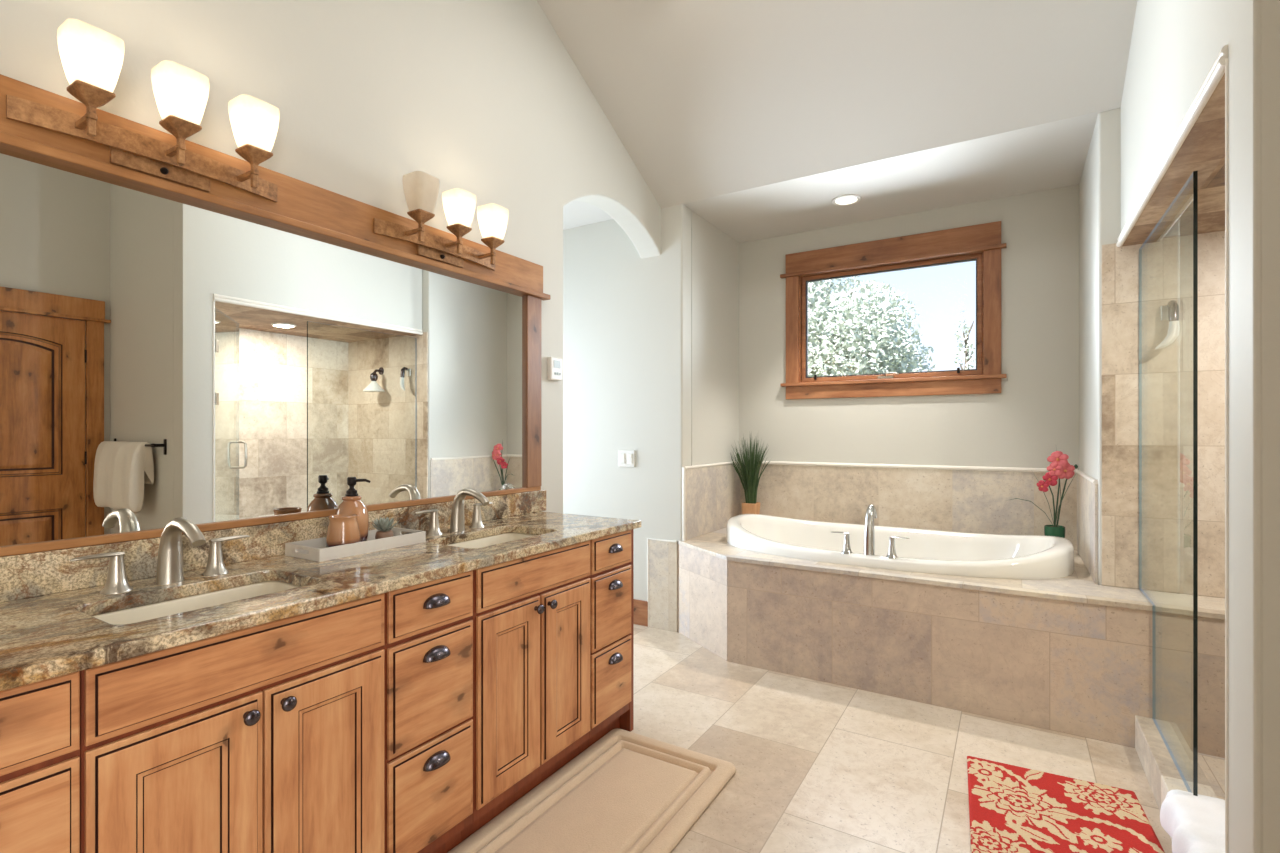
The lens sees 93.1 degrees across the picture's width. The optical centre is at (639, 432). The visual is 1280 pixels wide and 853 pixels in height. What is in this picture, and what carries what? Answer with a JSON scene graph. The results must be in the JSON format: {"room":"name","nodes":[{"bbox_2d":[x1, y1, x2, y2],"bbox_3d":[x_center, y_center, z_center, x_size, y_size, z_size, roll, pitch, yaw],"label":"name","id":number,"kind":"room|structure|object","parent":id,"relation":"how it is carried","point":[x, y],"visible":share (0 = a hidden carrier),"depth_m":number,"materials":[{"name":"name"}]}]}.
{"room":"bathroom","nodes":[
{"label":"bathroom","id":0,"kind":"room"},
{"bbox_2d":[0,0,660,512],"bbox_3d":[-1.495,-0.860,1.526,0.165,4.340,6.040,0,0,32],"label":"wall","id":1,"kind":"structure","parent":0,"point":[485,99],"depth_m":2.33,"materials":[{"name":"paint"}]},
{"bbox_2d":[0,490,545,601],"bbox_3d":[-1.062,0.337,2.048,0.020,0.103,2.262,0,0,32],"label":"backsplash","id":2,"kind":"structure","parent":1,"relation":"attached to","point":[22,576],"depth_m":1.72,"materials":[{"name":"stone"}]},
{"bbox_2d":[0,74,550,556],"bbox_3d":[-1.061,-0.264,2.032,0.048,1.100,2.296,0,0,32],"label":"wall mirror","id":3,"kind":"object","parent":1,"relation":"attached to","point":[227,356],"visible":1,"depth_m":1.79,"materials":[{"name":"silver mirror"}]},
{"bbox_2d":[6,19,279,201],"bbox_3d":[-1.222,-0.807,1.595,0.166,0.246,0.596,0,0,32],"label":"vanity light","id":4,"kind":"object","parent":3,"relation":"on","point":[91,57],"visible":1,"depth_m":1.55,"materials":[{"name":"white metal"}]},
{"bbox_2d":[373,171,508,269],"bbox_3d":[-0.734,-0.807,2.392,0.166,0.246,0.596,0,0,32],"label":"vanity light","id":5,"kind":"object","parent":3,"relation":"on","point":[421,189],"visible":1,"depth_m":2.34,"materials":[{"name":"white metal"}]},
{"bbox_2d":[547,357,562,380],"bbox_3d":[-0.430,-0.320,3.077,0.031,0.116,0.094,0,0,32],"label":"thermostat","id":6,"kind":"object","parent":1,"relation":"attached to","point":[554,365],"visible":1,"depth_m":3.06,"materials":[{"name":"white plastic"}]},
{"bbox_2d":[563,201,612,229],"bbox_3d":[-1.609,-1.550,3.871,2.610,0.120,2.320,0,0,32],"label":"ceiling","id":7,"kind":"structure","parent":0,"point":[575,213],"depth_m":4.17,"materials":[{"name":"paint"}]},
{"bbox_2d":[563,204,690,600],"bbox_3d":[-0.909,-0.100,4.768,2.867,2.820,0.140,0,0,32],"label":"wall","id":8,"kind":"structure","parent":0,"point":[627,316],"depth_m":4.18,"materials":[{"name":"paint"}]},
{"bbox_2d":[619,450,634,466],"bbox_3d":[-0.093,0.182,4.178,0.131,0.116,0.013,0,0,32],"label":"light switch","id":9,"kind":"object","parent":8,"relation":"attached to","point":[626,457],"visible":1,"depth_m":4.17,"materials":[{"name":"white plastic"}]},
{"bbox_2d":[633,599,647,626],"bbox_3d":[-1.014,1.226,4.742,2.515,0.168,0.014,0,0,32],"label":"baseboard","id":10,"kind":"structure","parent":8,"relation":"attached to","point":[640,607],"depth_m":4.11,"materials":[{"name":"brown wood"}]},
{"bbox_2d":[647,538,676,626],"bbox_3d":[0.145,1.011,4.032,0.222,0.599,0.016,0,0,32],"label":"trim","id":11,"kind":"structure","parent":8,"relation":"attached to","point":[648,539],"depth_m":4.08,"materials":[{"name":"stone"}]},
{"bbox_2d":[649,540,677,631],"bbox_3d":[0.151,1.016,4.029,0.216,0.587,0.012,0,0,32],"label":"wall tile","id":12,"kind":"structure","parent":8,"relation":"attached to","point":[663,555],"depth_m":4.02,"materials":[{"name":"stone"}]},
{"bbox_2d":[691,211,738,465],"bbox_3d":[0.541,-0.100,4.505,0.120,2.820,0.928,0,0,32],"label":"wall","id":13,"kind":"structure","parent":0,"point":[714,254],"depth_m":4.37,"materials":[{"name":"paint"}]},
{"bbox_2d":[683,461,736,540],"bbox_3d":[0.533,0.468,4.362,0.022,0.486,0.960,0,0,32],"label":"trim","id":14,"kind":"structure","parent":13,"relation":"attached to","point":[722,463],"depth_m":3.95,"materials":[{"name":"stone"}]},
{"bbox_2d":[685,464,739,540],"bbox_3d":[0.535,0.476,4.369,0.013,0.469,0.940,0,0,32],"label":"tile backsplash","id":15,"kind":"structure","parent":13,"relation":"attached to","point":[712,494],"depth_m":4.30,"materials":[{"name":"tile"}]},
{"bbox_2d":[537,0,1136,207],"bbox_3d":[0.101,-2.251,0.548,3.900,1.705,6.040,0,0,32],"label":"ceiling","id":16,"kind":"structure","parent":0,"point":[705,98],"depth_m":2.97,"materials":[{"name":"paint"}]},
{"bbox_2d":[683,107,1120,242],"bbox_3d":[1.548,-1.550,3.806,2.628,0.120,1.068,0,0,32],"label":"ceiling","id":17,"kind":"structure","parent":0,"point":[1051,155],"depth_m":3.67,"materials":[{"name":"paint"}]},
{"bbox_2d":[832,194,860,205],"bbox_3d":[1.324,-1.486,3.892,0.176,0.008,0.176,0,0,32],"label":"recessed light","id":18,"kind":"object","parent":17,"relation":"in","point":[843,200],"visible":1,"depth_m":3.89,"materials":[{"name":"white plastic"}]},
{"bbox_2d":[739,184,1078,469],"bbox_3d":[1.861,-0.110,4.217,2.633,2.840,0.160,0,0,32],"label":"wall","id":19,"kind":"structure","parent":0,"point":[1035,413],"depth_m":3.99,"materials":[{"name":"paint"}]},
{"bbox_2d":[780,221,1006,398],"bbox_3d":[1.726,-0.791,4.269,1.462,1.090,0.192,0,0,32],"label":"window","id":20,"kind":"structure","parent":19,"relation":"in","point":[980,243],"depth_m":4.15,"materials":[{"name":"brown wood"}]},
{"bbox_2d":[740,464,1076,550],"bbox_3d":[1.707,0.476,4.210,2.178,0.469,0.013,0,0,32],"label":"tile backsplash","id":21,"kind":"structure","parent":19,"relation":"attached to","point":[971,501],"depth_m":4.09,"materials":[{"name":"tile"}]},
{"bbox_2d":[743,460,1077,472],"bbox_3d":[1.706,0.236,4.209,2.162,0.028,0.028,0,0,32],"label":"trim","id":22,"kind":"structure","parent":19,"relation":"attached to","point":[1012,469],"depth_m":4.10,"materials":[{"name":"stone"}]},
{"bbox_2d":[631,624,1224,852],"bbox_3d":[-0.683,1.343,1.709,6.450,0.135,7.200,0,0,32],"label":"floor","id":23,"kind":"structure","parent":0,"point":[822,767],"depth_m":2.46,"materials":[{"name":"tile"}]},
{"bbox_2d":[0,671,79,852],"bbox_3d":[-1.306,0.866,1.087,0.608,0.888,0.318,0,0,32],"label":"base cabinet","id":24,"kind":"object","parent":23,"relation":"on","point":[40,721],"visible":0.89,"depth_m":1.03,"materials":[{"name":"brown wood"}]},
{"bbox_2d":[80,593,384,852],"bbox_3d":[-1.060,0.866,1.485,0.611,0.888,0.616,0,0,32],"label":"base cabinet","id":25,"kind":"object","parent":23,"relation":"on","point":[269,737],"visible":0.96,"depth_m":1.30,"materials":[{"name":"brown wood"}]},
{"bbox_2d":[0,490,640,690],"bbox_3d":[-0.818,0.353,1.898,0.594,0.134,2.262,0,0,32],"label":"countertop","id":26,"kind":"structure","parent":25,"relation":"on","point":[49,601],"depth_m":1.54,"materials":[{"name":"brown stone"}]},
{"bbox_2d":[70,517,249,593],"bbox_3d":[-1.164,0.304,1.540,0.204,0.173,0.388,0,0,32],"label":"sink faucet","id":27,"kind":"object","parent":26,"relation":"on","point":[170,570],"visible":1,"depth_m":1.55,"materials":[{"name":"silver metal"}]},
{"bbox_2d":[93,581,300,624],"bbox_3d":[-1.045,0.491,1.469,0.323,0.138,0.490,0,0,32],"label":"sink","id":28,"kind":"object","parent":26,"relation":"in","point":[166,608],"visible":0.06,"depth_m":1.55,"materials":[{"name":"ceramic"}]},
{"bbox_2d":[285,527,425,561],"bbox_3d":[-0.940,0.370,2.031,0.190,0.038,0.386,0,0,32],"label":"tray","id":29,"kind":"object","parent":26,"relation":"on","point":[311,549],"visible":0.84,"depth_m":1.96,"materials":[{"name":"white ceramic"}]},
{"bbox_2d":[326,514,360,547],"bbox_3d":[-0.949,0.324,1.939,0.101,0.116,0.101,0,0,32],"label":"tumbler","id":30,"kind":"object","parent":29,"relation":"on","point":[343,529],"visible":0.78,"depth_m":1.90,"materials":[{"name":"orange ceramic"}]},
{"bbox_2d":[335,477,370,541],"bbox_3d":[-0.973,0.266,2.048,0.106,0.231,0.106,0,0,32],"label":"soap dispenser","id":31,"kind":"object","parent":29,"relation":"on","point":[352,503],"visible":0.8,"depth_m":2.03,"materials":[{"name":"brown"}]},
{"bbox_2d":[372,517,399,538],"bbox_3d":[-0.889,0.341,2.125,0.089,0.083,0.099,0,0,-14],"label":"succulent pot","id":32,"kind":"object","parent":29,"relation":"on","point":[383,525],"visible":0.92,"depth_m":2.10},
{"bbox_2d":[414,488,491,535],"bbox_3d":[-0.664,0.304,2.356,0.204,0.173,0.388,0,0,32],"label":"sink faucet","id":33,"kind":"object","parent":26,"relation":"on","point":[457,524],"visible":0.99,"depth_m":2.36,"materials":[{"name":"silver metal"}]},
{"bbox_2d":[449,533,535,547],"bbox_3d":[-0.546,0.491,2.283,0.323,0.138,0.508,0,0,32],"label":"sink","id":34,"kind":"object","parent":26,"relation":"in","point":[497,539],"visible":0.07,"depth_m":2.44,"materials":[{"name":"ceramic"}]},
{"bbox_2d":[384,570,472,852],"bbox_3d":[-0.818,0.866,1.881,0.608,0.888,0.311,0,0,32],"label":"base cabinet","id":35,"kind":"object","parent":23,"relation":"on","point":[428,647],"visible":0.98,"depth_m":1.72,"materials":[{"name":"brown wood"}]},
{"bbox_2d":[461,540,589,841],"bbox_3d":[-0.578,0.866,2.272,0.611,0.888,0.605,0,0,32],"label":"base cabinet","id":36,"kind":"object","parent":23,"relation":"on","point":[531,614],"visible":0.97,"depth_m":2.07,"materials":[{"name":"brown wood"}]},
{"bbox_2d":[447,729,735,852],"bbox_3d":[-0.117,1.294,2.086,0.577,0.029,0.973,0,0,32],"label":"bath mat","id":37,"kind":"object","parent":23,"relation":"on","point":[627,792],"visible":1,"depth_m":2.10,"materials":[{"name":"beige fabric"}]},
{"bbox_2d":[579,529,632,753],"bbox_3d":[-0.335,0.866,2.670,0.608,0.889,0.325,0,0,32],"label":"base cabinet","id":38,"kind":"object","parent":23,"relation":"on","point":[611,556],"visible":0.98,"depth_m":2.50,"materials":[{"name":"brown wood"}]},
{"bbox_2d":[678,527,1224,757],"bbox_3d":[1.851,1.010,3.380,3.356,0.599,1.277,0,0,32],"label":"tub deck","id":39,"kind":"object","parent":23,"relation":"on","point":[1072,654],"visible":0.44,"depth_m":2.84,"materials":[{"name":"stone"}]},
{"bbox_2d":[730,432,769,513],"bbox_3d":[0.837,0.347,4.557,0.295,0.728,0.287,0,0,32],"label":"potted grass","id":40,"kind":"object","parent":39,"relation":"on","point":[749,472],"depth_m":4.56,"materials":[{"name":"green plant"}]},
{"bbox_2d":[742,502,759,513],"bbox_3d":[0.841,0.623,4.598,0.112,0.176,0.112,0,0,32],"label":"pot","id":41,"kind":"object","parent":40,"relation":"attached to","point":[747,507],"depth_m":4.56,"materials":[{"name":"orange ceramic"}]},
{"bbox_2d":[726,514,1074,578],"bbox_3d":[1.440,0.836,3.635,1.896,0.539,1.012,0,0,32],"label":"bathtub","id":42,"kind":"object","parent":39,"relation":"on","point":[954,553],"visible":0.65,"depth_m":3.63,"materials":[{"name":"white ceramic"}]},
{"bbox_2d":[831,505,909,558],"bbox_3d":[1.254,0.524,3.287,0.400,0.265,0.194,0,0,32],"label":"tub faucet","id":43,"kind":"object","parent":42,"relation":"on","point":[871,513],"visible":1,"depth_m":3.22,"materials":[{"name":"silver metal"}]},
{"bbox_2d":[1005,449,1077,537],"bbox_3d":[2.331,0.391,3.525,0.332,0.640,0.162,0,0,-5],"label":"potted orchid","id":44,"kind":"object","parent":39,"relation":"on","point":[1060,468],"visible":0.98,"depth_m":3.51,"materials":[{"name":"pink plant"}]},
{"bbox_2d":[967,756,1164,852],"bbox_3d":[1.357,1.303,1.939,0.535,0.012,0.860,0,0,27],"label":"rug","id":45,"kind":"object","parent":23,"relation":"on","point":[1013,809],"visible":1,"depth_m":2.06,"materials":[{"name":"red fabric"}]},
{"bbox_2d":[1135,715,1217,840],"bbox_3d":[1.768,1.241,1.928,0.130,0.138,1.299,0,0,32],"label":"shower curb","id":46,"kind":"object","parent":23,"relation":"on","point":[1162,775],"depth_m":2.21,"materials":[{"name":"tile"}]},
{"bbox_2d":[1139,171,1197,795],"bbox_3d":[2.007,0.173,2.328,0.010,1.996,0.964,0,0,32],"label":"glass panel","id":47,"kind":"object","parent":46,"relation":"on","point":[1194,175],"visible":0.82,"depth_m":1.92,"materials":[{"name":"clear glass"}]},
{"bbox_2d":[1160,789,1224,852],"bbox_3d":[1.671,1.200,1.753,0.219,0.119,0.414,0,0,32],"label":"hand towel","id":48,"kind":"object","parent":46,"relation":"on","point":[1195,824],"visible":0.71,"depth_m":1.80,"materials":[{"name":"white fabric"}]},
{"bbox_2d":[1079,108,1159,591],"bbox_3d":[2.511,-0.100,3.193,0.255,2.820,1.006,0,0,32],"label":"wall","id":49,"kind":"structure","parent":0,"point":[1100,181],"depth_m":2.93,"materials":[{"name":"paint"}]},
{"bbox_2d":[1076,470,1097,483],"bbox_3d":[2.385,0.236,3.246,0.022,0.022,0.928,0,0,32],"label":"trim","id":50,"kind":"structure","parent":49,"relation":"attached to","point":[1094,481],"depth_m":3.10,"materials":[{"name":"stone"}]},
{"bbox_2d":[1077,474,1097,583],"bbox_3d":[2.382,0.476,3.240,0.013,0.469,0.935,0,0,32],"label":"tile backsplash","id":51,"kind":"structure","parent":49,"relation":"attached to","point":[1087,492],"depth_m":3.08,"materials":[{"name":"tile"}]},
{"bbox_2d":[1102,231,1224,597],"bbox_3d":[2.634,-0.079,2.522,1.143,1.579,0.013,0,0,32],"label":"wall","id":52,"kind":"structure","parent":0,"point":[1167,264],"depth_m":2.70,"materials":[{"name":"tile"}]},
{"bbox_2d":[1155,300,1179,349],"bbox_3d":[2.305,-0.467,2.659,0.086,0.216,0.096,0,0,32],"label":"shower","id":53,"kind":"object","parent":52,"relation":"attached to","point":[1170,312],"visible":1,"depth_m":2.63,"materials":[{"name":"silver metal"}]},
{"bbox_2d":[1161,157,1224,238],"bbox_3d":[2.293,-0.901,1.756,1.025,0.078,1.690,0,0,32],"label":"ceiling","id":54,"kind":"structure","parent":0,"point":[1211,196],"depth_m":2.37,"materials":[{"name":"stone"}]},
{"bbox_2d":[1121,0,1279,852],"bbox_3d":[1.794,-0.572,1.986,0.135,3.764,1.805,0,0,32],"label":"wall","id":55,"kind":"structure","parent":0,"point":[1175,44],"depth_m":1.29,"materials":[{"name":"paint"}]},
{"bbox_2d":[1116,44,1227,246],"bbox_3d":[1.775,-0.871,2.089,0.026,0.047,1.618,0,0,32],"label":"trim","id":56,"kind":"structure","parent":55,"relation":"attached to","point":[1217,70],"depth_m":1.75,"materials":[{"name":"paint"}]},
{"bbox_2d":[1122,73,1224,245],"bbox_3d":[1.837,-0.856,2.053,0.133,0.012,1.620,0,0,32],"label":"shower ceiling","id":57,"kind":"structure","parent":55,"relation":"attached to","point":[1202,150],"depth_m":1.96,"materials":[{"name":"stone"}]},
{"bbox_2d":[1225,58,1228,852],"bbox_3d":[1.354,0.215,1.399,0.008,2.150,0.008,0,0,32],"label":"trim","id":58,"kind":"structure","parent":55,"relation":"attached to","point":[1227,59],"depth_m":1.40,"materials":[{"name":"stone"}]},
{"label":"outside","id":59,"kind":"structure","parent":0,"visible":0},
{"bbox_3d":[12.979,1.560,30.750,50.000,0.100,54.000,0,0,32],"label":"lawn","id":60,"kind":"structure","parent":59,"visible":0},
{"bbox_2d":[808,276,935,376],"bbox_3d":[3.641,-1.360,13.511,4.796,5.754,4.879,0,0,-23],"label":"tree","id":61,"kind":"object","parent":60,"relation":"on","point":[847,341],"visible":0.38,"depth_m":11.97,"materials":[{"name":"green plant"}]},
{"bbox_2d":[953,303,975,369],"bbox_3d":[12.283,-1.695,22.927,0.901,6.418,0.780,0,0,32],"label":"tree","id":62,"kind":"object","parent":60,"relation":"on","point":[965,338],"visible":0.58,"depth_m":22.89,"materials":[{"name":"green plant"}]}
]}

